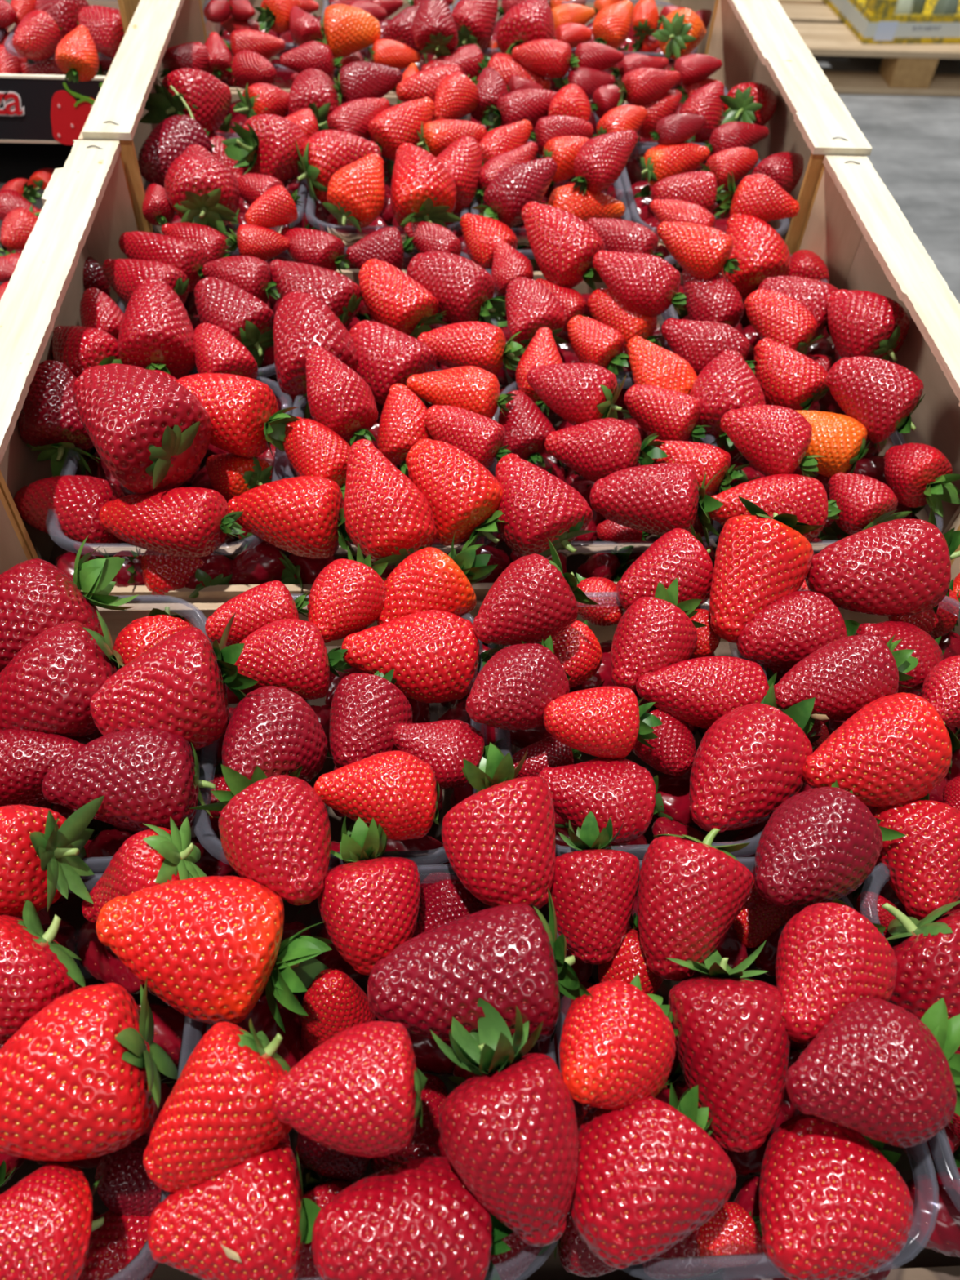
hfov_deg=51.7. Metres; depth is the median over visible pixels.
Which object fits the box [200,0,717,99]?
wooden crate
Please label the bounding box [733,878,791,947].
strawberry
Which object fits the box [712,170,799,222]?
strawberry
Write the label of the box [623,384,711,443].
strawberry
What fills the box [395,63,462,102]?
strawberry
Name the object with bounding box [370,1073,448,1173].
strawberry
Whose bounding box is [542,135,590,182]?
strawberry
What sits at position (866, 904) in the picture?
strawberry
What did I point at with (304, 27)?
strawberry
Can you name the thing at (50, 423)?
strawberry
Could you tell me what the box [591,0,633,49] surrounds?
strawberry
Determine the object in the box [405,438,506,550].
strawberry
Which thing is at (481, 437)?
strawberry
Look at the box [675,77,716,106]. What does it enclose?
strawberry
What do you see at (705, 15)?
strawberry
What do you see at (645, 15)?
strawberry
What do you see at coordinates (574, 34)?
strawberry
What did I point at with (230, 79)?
strawberry
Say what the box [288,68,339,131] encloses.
strawberry
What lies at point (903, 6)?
vegetable
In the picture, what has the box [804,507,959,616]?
strawberry
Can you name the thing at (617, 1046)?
strawberry
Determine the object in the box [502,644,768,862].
plastic punnet
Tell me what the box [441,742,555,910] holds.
strawberry
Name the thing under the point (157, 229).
plastic punnet
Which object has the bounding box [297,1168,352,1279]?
strawberry
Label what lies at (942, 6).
vegetable
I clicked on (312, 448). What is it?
strawberry
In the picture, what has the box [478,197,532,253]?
plastic punnet
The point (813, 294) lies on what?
strawberry
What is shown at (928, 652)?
strawberry
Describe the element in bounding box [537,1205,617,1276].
strawberry
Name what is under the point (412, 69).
strawberry
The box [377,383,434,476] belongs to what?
strawberry
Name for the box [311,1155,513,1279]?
strawberry
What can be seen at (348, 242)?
plastic punnet
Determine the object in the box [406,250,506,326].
strawberry
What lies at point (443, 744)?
strawberry
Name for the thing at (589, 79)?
strawberry
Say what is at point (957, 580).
strawberry
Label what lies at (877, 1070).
strawberry
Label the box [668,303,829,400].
plastic punnet
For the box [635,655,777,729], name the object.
strawberry
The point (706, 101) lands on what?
strawberry
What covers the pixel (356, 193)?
strawberry
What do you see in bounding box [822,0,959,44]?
cardboard box
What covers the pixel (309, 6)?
strawberry
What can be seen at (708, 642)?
strawberry
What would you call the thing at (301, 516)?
strawberry
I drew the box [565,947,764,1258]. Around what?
plastic punnet
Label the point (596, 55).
strawberry
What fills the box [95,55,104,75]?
strawberry
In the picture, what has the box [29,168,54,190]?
strawberry
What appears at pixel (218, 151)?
strawberry
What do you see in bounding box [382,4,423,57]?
strawberry
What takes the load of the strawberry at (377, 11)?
in the plastic punnet
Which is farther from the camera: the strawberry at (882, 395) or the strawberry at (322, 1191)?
the strawberry at (882, 395)
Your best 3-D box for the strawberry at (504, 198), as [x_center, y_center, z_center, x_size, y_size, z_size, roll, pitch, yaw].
[0.025,-0.292,0.654,0.064,0.040,0.033,-21,55,-19]
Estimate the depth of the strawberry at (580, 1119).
0.33 m
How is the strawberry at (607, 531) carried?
in the plastic punnet at (586, 553)
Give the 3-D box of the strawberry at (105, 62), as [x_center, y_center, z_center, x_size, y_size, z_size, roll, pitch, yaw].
[-0.298,-0.472,0.814,0.048,0.030,0.029,19,52,12]
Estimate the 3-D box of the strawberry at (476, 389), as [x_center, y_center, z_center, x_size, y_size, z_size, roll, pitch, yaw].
[-0.009,-0.132,0.525,0.058,0.029,0.028,30,56,20]
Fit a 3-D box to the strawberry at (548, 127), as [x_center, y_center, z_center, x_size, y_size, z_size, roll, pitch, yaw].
[0.059,-0.376,0.736,0.053,0.027,0.024,-16,54,-16]
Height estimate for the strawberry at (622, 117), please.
0.033 m
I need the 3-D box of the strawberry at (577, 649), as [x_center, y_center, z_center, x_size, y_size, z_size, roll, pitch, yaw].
[0.041,0.009,0.444,0.026,0.028,0.038,26,54,17]
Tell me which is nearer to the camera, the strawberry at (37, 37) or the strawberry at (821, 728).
the strawberry at (821, 728)
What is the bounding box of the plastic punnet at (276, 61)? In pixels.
[222,9,322,66]
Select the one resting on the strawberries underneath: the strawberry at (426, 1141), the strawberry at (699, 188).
the strawberry at (699, 188)
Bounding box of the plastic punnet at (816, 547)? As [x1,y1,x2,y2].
[706,440,835,555]
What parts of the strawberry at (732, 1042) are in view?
stem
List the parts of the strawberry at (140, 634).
stem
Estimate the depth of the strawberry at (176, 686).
0.37 m
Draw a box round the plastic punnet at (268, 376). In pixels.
[185,365,279,389]
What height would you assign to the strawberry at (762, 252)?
0.046 m
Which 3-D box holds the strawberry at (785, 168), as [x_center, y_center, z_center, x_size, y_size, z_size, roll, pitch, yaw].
[0.213,-0.330,0.706,0.049,0.030,0.029,-18,54,-17]
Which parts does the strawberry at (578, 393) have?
stem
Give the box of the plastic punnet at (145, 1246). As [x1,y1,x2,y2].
[79,1015,186,1279]
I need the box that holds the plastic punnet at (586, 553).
[546,524,712,578]
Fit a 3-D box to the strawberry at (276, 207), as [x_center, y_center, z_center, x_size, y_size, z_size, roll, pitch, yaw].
[-0.130,-0.274,0.624,0.038,0.025,0.024,-10,52,-11]
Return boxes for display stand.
[0,142,73,284]
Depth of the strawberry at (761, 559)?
0.42 m
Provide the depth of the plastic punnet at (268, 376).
0.58 m
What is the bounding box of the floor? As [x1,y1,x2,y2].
[813,55,959,303]
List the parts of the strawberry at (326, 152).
stem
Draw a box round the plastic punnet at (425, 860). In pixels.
[210,691,472,872]
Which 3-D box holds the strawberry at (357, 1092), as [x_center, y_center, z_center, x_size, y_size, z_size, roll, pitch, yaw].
[-0.038,0.129,0.287,0.044,0.033,0.036,4,51,0]
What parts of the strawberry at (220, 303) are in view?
stem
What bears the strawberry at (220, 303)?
in the plastic punnet at (268, 376)
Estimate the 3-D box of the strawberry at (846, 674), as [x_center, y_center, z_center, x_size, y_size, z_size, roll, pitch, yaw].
[0.147,0.016,0.401,0.063,0.035,0.034,-5,51,-7]
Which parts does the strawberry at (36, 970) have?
stem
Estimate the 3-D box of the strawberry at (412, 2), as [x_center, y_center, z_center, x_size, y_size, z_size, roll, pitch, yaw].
[-0.045,-0.573,0.889,0.043,0.021,0.020,-9,52,-10]
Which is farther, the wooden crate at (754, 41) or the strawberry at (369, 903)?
the wooden crate at (754, 41)
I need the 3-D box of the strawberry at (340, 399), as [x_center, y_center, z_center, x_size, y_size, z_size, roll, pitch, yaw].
[-0.074,-0.124,0.517,0.056,0.038,0.036,28,55,18]
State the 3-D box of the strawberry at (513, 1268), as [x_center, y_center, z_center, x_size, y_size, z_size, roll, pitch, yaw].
[0.009,0.194,0.330,0.027,0.031,0.042,9,51,4]
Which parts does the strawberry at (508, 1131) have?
stem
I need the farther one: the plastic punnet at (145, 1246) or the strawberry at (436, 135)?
the strawberry at (436, 135)
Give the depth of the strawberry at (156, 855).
0.34 m
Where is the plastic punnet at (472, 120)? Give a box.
[470,114,568,182]
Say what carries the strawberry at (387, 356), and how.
on the plastic punnet at (341, 553)
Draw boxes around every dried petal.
[220,1244,241,1262]
[810,714,829,720]
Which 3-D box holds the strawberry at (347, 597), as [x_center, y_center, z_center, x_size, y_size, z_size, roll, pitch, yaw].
[-0.059,-0.018,0.434,0.033,0.034,0.047,32,56,21]
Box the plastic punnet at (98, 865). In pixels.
[80,856,112,892]
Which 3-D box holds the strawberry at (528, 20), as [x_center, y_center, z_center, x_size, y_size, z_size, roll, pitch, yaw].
[0.039,-0.501,0.815,0.046,0.046,0.080,11,51,6]
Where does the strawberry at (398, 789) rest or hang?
in the plastic punnet at (425, 860)
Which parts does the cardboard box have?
corner post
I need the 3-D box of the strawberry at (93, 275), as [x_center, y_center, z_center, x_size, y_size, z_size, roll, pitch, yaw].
[-0.247,-0.225,0.624,0.030,0.030,0.043,8,51,3]
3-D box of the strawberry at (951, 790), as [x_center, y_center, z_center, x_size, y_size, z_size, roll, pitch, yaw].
[0.197,0.065,0.405,0.021,0.018,0.017,-20,55,-18]
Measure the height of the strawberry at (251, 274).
0.029 m
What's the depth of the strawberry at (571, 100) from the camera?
0.74 m
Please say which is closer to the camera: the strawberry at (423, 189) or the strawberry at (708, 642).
the strawberry at (708, 642)
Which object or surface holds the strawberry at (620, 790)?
in the plastic punnet at (638, 851)
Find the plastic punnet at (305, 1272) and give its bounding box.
[297,1231,527,1278]
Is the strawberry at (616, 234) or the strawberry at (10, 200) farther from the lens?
the strawberry at (10, 200)
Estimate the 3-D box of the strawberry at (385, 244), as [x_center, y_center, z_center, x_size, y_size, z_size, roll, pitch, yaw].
[-0.063,-0.248,0.632,0.036,0.031,0.035,22,53,14]
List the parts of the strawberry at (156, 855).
stem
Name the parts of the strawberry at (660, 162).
stem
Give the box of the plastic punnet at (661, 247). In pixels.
[624,167,779,273]
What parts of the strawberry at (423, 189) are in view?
stem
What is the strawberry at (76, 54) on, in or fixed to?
in the plastic punnet at (23, 60)
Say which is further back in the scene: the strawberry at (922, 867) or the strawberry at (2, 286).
the strawberry at (2, 286)
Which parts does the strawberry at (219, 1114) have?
stem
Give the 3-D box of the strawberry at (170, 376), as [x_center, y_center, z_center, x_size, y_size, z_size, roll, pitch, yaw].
[-0.175,-0.129,0.528,0.067,0.033,0.034,34,57,22]
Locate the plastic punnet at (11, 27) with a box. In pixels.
[0,22,15,44]
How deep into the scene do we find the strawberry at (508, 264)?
0.62 m
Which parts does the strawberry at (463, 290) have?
stem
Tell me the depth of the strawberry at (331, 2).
0.91 m
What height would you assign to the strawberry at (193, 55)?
0.031 m
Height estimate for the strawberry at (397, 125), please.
0.037 m
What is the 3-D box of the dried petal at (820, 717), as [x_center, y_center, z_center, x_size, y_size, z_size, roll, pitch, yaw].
[0.135,0.031,0.393,0.008,0.004,0.002,11,51,6]
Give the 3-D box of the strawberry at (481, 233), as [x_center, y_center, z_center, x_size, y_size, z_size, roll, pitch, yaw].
[0.008,-0.258,0.647,0.032,0.032,0.051,-17,54,-16]
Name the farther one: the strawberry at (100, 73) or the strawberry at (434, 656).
the strawberry at (100, 73)
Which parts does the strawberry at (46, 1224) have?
stem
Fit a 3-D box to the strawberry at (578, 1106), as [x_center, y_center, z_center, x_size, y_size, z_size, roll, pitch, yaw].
[0.038,0.170,0.344,0.029,0.027,0.038,34,57,22]
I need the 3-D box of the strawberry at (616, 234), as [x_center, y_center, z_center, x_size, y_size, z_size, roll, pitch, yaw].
[0.095,-0.261,0.652,0.058,0.029,0.029,31,56,21]
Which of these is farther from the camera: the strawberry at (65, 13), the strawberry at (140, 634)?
the strawberry at (65, 13)
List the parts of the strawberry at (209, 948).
stem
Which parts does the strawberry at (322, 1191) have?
stem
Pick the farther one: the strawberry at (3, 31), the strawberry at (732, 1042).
the strawberry at (3, 31)
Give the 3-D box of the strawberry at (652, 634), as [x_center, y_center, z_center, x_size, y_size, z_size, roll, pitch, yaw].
[0.073,0.001,0.426,0.050,0.037,0.034,-36,61,-28]
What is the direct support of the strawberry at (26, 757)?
in the plastic punnet at (98, 865)
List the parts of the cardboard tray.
corner post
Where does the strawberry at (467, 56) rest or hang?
in the plastic punnet
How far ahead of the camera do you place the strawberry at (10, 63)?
0.80 m
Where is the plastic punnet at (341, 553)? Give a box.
[325,468,488,564]
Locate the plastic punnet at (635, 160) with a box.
[625,155,711,192]
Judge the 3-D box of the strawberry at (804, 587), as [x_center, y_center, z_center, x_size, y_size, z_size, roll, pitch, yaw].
[0.160,-0.020,0.474,0.030,0.024,0.022,-36,61,-27]
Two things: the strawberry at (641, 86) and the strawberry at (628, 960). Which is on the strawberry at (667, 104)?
the strawberry at (641, 86)
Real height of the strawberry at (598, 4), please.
0.021 m
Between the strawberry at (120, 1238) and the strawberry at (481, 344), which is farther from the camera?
the strawberry at (481, 344)
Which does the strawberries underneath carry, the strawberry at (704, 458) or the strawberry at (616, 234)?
the strawberry at (704, 458)
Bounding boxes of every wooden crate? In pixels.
[0,139,959,603]
[78,0,871,256]
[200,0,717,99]
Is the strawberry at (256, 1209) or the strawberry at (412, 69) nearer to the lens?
the strawberry at (256, 1209)
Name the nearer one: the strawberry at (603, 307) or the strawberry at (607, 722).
the strawberry at (607, 722)
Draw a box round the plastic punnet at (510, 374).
[494,288,634,421]
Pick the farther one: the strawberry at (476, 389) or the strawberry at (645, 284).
the strawberry at (645, 284)
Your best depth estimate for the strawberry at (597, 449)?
0.50 m
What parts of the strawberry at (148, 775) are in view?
stem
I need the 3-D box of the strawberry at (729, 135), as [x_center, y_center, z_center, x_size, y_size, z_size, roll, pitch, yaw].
[0.190,-0.375,0.742,0.053,0.026,0.025,-28,58,-23]
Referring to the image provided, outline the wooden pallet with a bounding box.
[777,0,959,96]
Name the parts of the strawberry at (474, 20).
stem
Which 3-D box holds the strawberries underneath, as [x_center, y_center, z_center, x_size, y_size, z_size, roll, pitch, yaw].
[0.002,-0.195,0.643,0.488,0.045,1.060,-1,51,-4]
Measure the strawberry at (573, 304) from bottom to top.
0.026 m
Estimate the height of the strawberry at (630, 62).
0.024 m
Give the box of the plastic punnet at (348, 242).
[315,198,459,253]
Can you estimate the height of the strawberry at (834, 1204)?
0.042 m
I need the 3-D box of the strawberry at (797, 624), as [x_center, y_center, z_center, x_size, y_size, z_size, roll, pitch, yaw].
[0.136,-0.002,0.430,0.050,0.038,0.037,-4,51,-6]
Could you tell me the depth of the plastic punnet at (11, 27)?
0.84 m
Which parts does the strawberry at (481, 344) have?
stem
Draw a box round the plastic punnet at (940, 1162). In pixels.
[875,880,959,1213]
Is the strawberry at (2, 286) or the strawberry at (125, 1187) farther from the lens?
the strawberry at (2, 286)
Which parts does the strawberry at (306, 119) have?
stem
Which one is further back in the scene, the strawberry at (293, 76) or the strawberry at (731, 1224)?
the strawberry at (293, 76)
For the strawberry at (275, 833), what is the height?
0.042 m
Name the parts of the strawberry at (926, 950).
stem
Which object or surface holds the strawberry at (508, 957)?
in the plastic punnet at (305, 1272)
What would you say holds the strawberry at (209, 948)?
in the plastic punnet at (305, 1272)
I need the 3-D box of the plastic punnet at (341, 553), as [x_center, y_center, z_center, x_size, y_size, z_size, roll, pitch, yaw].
[-0.046,-0.083,0.542,0.113,0.049,0.139,0,51,-3]
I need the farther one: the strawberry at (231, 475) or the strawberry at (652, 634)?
the strawberry at (231, 475)
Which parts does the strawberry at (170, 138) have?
long stem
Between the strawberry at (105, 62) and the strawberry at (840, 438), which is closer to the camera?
the strawberry at (840, 438)
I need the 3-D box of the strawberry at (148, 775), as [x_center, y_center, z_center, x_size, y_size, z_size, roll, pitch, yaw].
[-0.129,0.051,0.371,0.060,0.042,0.040,9,51,4]
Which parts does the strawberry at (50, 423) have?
stem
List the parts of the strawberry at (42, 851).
stem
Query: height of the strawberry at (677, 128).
0.021 m
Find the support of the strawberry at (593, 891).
in the plastic punnet at (718, 1251)
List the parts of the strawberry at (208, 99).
stem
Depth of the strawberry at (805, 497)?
0.48 m
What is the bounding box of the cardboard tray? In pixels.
[0,0,140,145]
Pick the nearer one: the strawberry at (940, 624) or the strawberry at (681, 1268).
the strawberry at (681, 1268)
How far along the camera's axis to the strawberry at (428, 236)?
0.63 m
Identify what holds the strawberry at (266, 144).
in the plastic punnet at (157, 229)
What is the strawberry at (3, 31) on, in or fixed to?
in the plastic punnet at (11, 27)
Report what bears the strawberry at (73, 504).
in the plastic punnet at (233, 556)
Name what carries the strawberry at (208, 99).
on the plastic punnet at (157, 229)
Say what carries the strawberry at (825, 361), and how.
in the plastic punnet at (671, 308)
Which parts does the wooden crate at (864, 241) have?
corner post, panel, rail, corner post, board, corner post, rail, panel, corner post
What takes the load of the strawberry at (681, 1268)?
in the plastic punnet at (718, 1251)
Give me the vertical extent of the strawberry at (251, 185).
0.025 m
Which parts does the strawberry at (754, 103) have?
stem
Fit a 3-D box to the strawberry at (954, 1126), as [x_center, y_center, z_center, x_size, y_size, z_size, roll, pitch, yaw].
[0.165,0.154,0.337,0.023,0.026,0.032,5,51,1]
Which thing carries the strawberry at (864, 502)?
in the plastic punnet at (816, 547)
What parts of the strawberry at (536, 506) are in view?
stem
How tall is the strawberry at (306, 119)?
0.026 m
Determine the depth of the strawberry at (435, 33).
0.79 m
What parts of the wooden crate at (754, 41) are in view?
corner post, panel, rail, corner post, board, corner post, rail, panel, corner post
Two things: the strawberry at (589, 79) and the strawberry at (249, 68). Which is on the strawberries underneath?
the strawberry at (249, 68)
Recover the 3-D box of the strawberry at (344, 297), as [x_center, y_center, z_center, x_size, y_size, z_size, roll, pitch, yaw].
[-0.103,-0.207,0.600,0.062,0.037,0.038,19,53,12]
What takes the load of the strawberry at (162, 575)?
in the plastic punnet at (233, 556)
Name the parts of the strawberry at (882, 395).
stem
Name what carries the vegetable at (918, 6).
in the cardboard box
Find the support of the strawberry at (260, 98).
in the plastic punnet
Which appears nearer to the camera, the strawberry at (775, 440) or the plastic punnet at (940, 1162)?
the plastic punnet at (940, 1162)
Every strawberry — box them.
[0,0,17,27]
[0,27,7,39]
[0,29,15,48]
[0,44,22,74]
[0,177,41,202]
[0,189,39,220]
[0,204,40,249]
[0,240,24,255]
[0,249,21,266]
[0,255,15,282]
[0,280,9,300]
[0,534,139,672]
[0,609,124,738]
[0,728,85,806]
[0,795,104,917]
[0,900,85,1048]
[0,975,179,1161]
[0,1162,104,1279]
[10,0,35,25]
[12,9,62,60]
[13,475,124,545]
[17,360,100,476]
[20,54,66,75]
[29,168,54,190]
[34,0,88,38]
[41,726,215,832]
[52,325,122,377]
[55,24,98,82]
[73,363,212,493]
[77,4,124,58]
[78,1209,159,1279]
[80,287,124,340]
[81,816,207,923]
[83,256,111,297]
[89,612,257,751]
[94,1136,171,1216]
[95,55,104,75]
[96,875,332,1033]
[97,52,113,75]
[98,487,245,557]
[102,258,189,304]
[113,606,194,665]
[117,278,195,379]
[118,231,208,293]
[127,555,204,596]
[137,85,214,187]
[138,67,231,134]
[142,183,174,226]
[142,1018,293,1192]
[146,368,177,380]
[147,1142,320,1279]
[158,41,208,78]
[161,222,232,262]
[164,144,239,235]
[174,373,299,457]
[188,764,331,905]
[194,276,275,371]
[194,322,257,379]
[197,760,231,822]
[201,255,279,304]
[203,0,232,22]
[204,31,232,79]
[204,580,311,645]
[205,453,272,502]
[208,133,244,177]
[220,16,262,35]
[221,114,307,182]
[222,28,285,59]
[222,685,330,786]
[225,223,289,261]
[226,50,276,87]
[226,74,245,88]
[227,475,356,559]
[228,0,255,20]
[232,82,288,119]
[234,618,351,700]
[236,173,284,205]
[244,184,302,228]
[253,0,300,33]
[269,259,362,327]
[271,1021,426,1157]
[273,290,357,418]
[280,40,343,79]
[280,226,350,274]
[280,1133,291,1148]
[282,417,350,500]
[284,107,326,138]
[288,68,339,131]
[289,5,323,46]
[290,69,339,82]
[294,1145,311,1169]
[295,129,381,212]
[297,1132,370,1181]
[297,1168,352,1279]
[298,0,319,13]
[301,968,375,1048]
[305,346,377,444]
[306,543,387,643]
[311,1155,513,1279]
[313,750,439,839]
[317,816,420,975]
[320,4,381,58]
[322,153,385,232]
[326,0,369,6]
[327,97,390,139]
[328,668,413,768]
[333,61,402,105]
[339,51,363,70]
[341,609,502,703]
[343,439,436,568]
[346,226,414,271]
[348,0,386,20]
[349,320,436,405]
[358,258,447,338]
[367,38,420,70]
[367,97,435,160]
[367,887,593,1043]
[369,0,403,21]
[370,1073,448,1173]
[375,531,497,625]
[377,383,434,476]
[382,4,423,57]
[391,142,462,253]
[392,720,503,792]
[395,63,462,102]
[401,62,418,80]
[404,221,461,255]
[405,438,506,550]
[406,0,453,6]
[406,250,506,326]
[406,365,517,418]
[413,0,457,57]
[416,862,484,935]
[417,119,486,157]
[417,320,524,375]
[421,44,490,79]
[423,404,511,469]
[430,997,578,1246]
[432,71,479,120]
[436,136,482,213]
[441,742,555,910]
[451,0,497,52]
[459,213,517,274]
[465,635,570,730]
[470,66,508,127]
[471,156,557,228]
[472,537,597,644]
[474,141,537,204]
[477,52,551,89]
[479,119,532,166]
[481,88,557,131]
[482,40,501,57]
[489,1212,542,1279]
[491,240,533,294]
[495,453,595,557]
[496,0,554,54]
[497,0,547,17]
[497,390,555,466]
[505,276,568,350]
[506,75,542,93]
[511,39,580,78]
[511,735,582,777]
[515,326,563,416]
[521,200,604,290]
[526,362,626,425]
[528,115,593,155]
[535,278,587,332]
[537,757,658,844]
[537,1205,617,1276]
[540,183,625,222]
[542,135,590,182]
[542,686,662,759]
[544,417,667,482]
[546,810,639,964]
[547,0,586,8]
[547,84,591,122]
[551,3,595,31]
[551,619,602,688]
[553,22,591,48]
[555,66,615,100]
[559,973,678,1110]
[566,315,631,377]
[570,1082,736,1269]
[571,41,623,71]
[571,128,638,195]
[572,1099,592,1117]
[576,573,623,626]
[576,1115,582,1130]
[586,217,664,259]
[586,288,662,354]
[589,462,727,547]
[590,84,625,118]
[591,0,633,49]
[591,104,647,137]
[592,249,691,316]
[593,0,623,14]
[595,519,648,543]
[597,912,663,994]
[610,53,668,79]
[610,577,706,691]
[613,66,679,106]
[615,522,715,609]
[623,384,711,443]
[626,335,697,395]
[631,0,658,43]
[631,35,659,55]
[631,705,696,776]
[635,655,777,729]
[636,88,681,138]
[637,828,753,981]
[640,142,710,186]
[641,1226,723,1279]
[648,113,706,145]
[648,199,715,227]
[650,170,724,213]
[651,8,706,59]
[652,439,751,496]
[657,5,691,27]
[657,221,740,279]
[661,317,756,376]
[666,939,790,1152]
[668,53,722,85]
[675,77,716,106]
[679,80,724,142]
[681,269,744,328]
[688,350,765,455]
[689,604,720,657]
[689,682,822,833]
[695,8,711,29]
[697,1201,763,1267]
[699,146,758,188]
[702,121,768,155]
[706,473,840,542]
[709,496,822,643]
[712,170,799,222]
[719,82,777,125]
[720,404,823,476]
[721,213,790,298]
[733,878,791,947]
[736,591,859,671]
[743,288,824,355]
[751,151,804,194]
[753,337,829,410]
[754,779,906,906]
[757,275,838,342]
[758,1113,913,1279]
[773,633,918,720]
[775,897,897,1043]
[785,996,959,1147]
[787,249,829,283]
[795,410,870,477]
[798,580,809,591]
[802,692,959,807]
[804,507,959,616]
[805,354,831,372]
[806,719,829,751]
[825,355,925,444]
[826,288,910,362]
[827,472,911,534]
[855,620,945,693]
[855,891,899,938]
[870,793,959,920]
[880,900,959,1053]
[883,443,959,516]
[887,577,959,638]
[920,655,959,728]
[942,776,959,810]
[946,1112,959,1139]
[952,573,959,598]
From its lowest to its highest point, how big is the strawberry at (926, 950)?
0.050 m
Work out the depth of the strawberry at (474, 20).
0.84 m
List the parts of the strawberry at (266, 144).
stem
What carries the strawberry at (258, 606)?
in the plastic punnet at (425, 860)
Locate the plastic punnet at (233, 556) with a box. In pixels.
[61,403,280,569]
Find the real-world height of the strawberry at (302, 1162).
0.031 m
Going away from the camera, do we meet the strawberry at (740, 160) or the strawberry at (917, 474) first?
the strawberry at (917, 474)
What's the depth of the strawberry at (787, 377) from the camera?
0.56 m
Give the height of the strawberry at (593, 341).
0.029 m
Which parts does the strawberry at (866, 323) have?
stem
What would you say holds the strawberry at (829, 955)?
in the plastic punnet at (718, 1251)
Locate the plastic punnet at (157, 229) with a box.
[151,173,301,260]
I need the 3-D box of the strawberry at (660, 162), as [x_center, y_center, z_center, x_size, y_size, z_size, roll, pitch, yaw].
[0.143,-0.346,0.722,0.054,0.029,0.030,-6,52,-8]
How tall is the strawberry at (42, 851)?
0.046 m
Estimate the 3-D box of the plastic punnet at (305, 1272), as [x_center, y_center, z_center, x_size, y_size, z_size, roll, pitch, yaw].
[-0.033,0.151,0.342,0.114,0.059,0.133,-1,51,-4]
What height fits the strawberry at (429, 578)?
0.038 m
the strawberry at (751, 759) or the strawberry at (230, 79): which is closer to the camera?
the strawberry at (751, 759)
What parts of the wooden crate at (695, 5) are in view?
corner post, panel, corner post, panel, corner post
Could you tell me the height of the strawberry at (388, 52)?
0.023 m
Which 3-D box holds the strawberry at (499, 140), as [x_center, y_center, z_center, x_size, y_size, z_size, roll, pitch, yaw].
[0.015,-0.357,0.722,0.029,0.032,0.054,24,54,16]
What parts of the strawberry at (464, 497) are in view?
stem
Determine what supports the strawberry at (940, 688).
in the plastic punnet
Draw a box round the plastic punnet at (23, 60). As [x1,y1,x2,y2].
[13,48,108,75]
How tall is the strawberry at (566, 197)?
0.030 m
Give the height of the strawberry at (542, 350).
0.032 m
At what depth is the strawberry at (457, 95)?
0.74 m
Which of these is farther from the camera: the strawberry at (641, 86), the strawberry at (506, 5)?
the strawberry at (506, 5)
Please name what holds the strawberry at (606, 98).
on the plastic punnet at (472, 120)
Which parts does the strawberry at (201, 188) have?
stem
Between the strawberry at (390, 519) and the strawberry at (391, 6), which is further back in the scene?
the strawberry at (391, 6)
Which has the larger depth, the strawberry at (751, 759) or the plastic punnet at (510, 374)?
the plastic punnet at (510, 374)
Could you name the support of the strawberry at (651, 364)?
on the plastic punnet at (586, 553)
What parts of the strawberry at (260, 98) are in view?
stem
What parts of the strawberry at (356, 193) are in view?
stem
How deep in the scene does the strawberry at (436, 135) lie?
0.71 m
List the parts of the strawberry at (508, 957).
stem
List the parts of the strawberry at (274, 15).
stem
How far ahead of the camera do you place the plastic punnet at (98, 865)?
0.38 m
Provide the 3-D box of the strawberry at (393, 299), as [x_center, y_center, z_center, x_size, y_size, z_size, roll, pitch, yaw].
[-0.048,-0.201,0.599,0.065,0.041,0.036,32,56,21]
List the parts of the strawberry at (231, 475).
stem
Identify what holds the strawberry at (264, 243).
on the strawberries underneath
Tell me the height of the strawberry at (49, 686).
0.045 m
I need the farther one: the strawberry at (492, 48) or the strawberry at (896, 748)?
the strawberry at (492, 48)
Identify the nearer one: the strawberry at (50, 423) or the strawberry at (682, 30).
the strawberry at (50, 423)
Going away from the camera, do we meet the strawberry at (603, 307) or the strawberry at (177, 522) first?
the strawberry at (177, 522)
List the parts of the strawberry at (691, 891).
stem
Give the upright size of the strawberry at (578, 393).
0.036 m
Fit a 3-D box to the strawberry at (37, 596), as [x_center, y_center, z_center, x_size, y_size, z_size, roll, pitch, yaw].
[-0.183,-0.012,0.418,0.075,0.044,0.047,-23,56,-20]
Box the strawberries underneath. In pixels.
[0,13,959,1279]
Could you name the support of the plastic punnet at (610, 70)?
in the wooden crate at (695, 5)
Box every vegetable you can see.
[893,0,913,14]
[911,0,926,14]
[931,0,959,14]
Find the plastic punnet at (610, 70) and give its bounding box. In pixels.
[573,47,674,72]
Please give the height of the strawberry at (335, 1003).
0.038 m
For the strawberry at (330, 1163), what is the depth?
0.32 m
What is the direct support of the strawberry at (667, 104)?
in the plastic punnet at (635, 160)
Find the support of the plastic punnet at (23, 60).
in the cardboard tray
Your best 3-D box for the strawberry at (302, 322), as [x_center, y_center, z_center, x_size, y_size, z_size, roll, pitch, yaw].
[-0.096,-0.160,0.558,0.048,0.053,0.078,-30,58,-24]
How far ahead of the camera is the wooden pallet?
3.47 m
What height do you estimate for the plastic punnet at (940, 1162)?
0.059 m
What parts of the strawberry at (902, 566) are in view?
stem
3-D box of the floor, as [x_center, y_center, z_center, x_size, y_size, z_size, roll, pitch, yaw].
[0.858,-1.049,2.752,10.000,0.001,11.000,-1,51,-4]
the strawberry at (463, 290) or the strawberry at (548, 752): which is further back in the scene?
the strawberry at (463, 290)

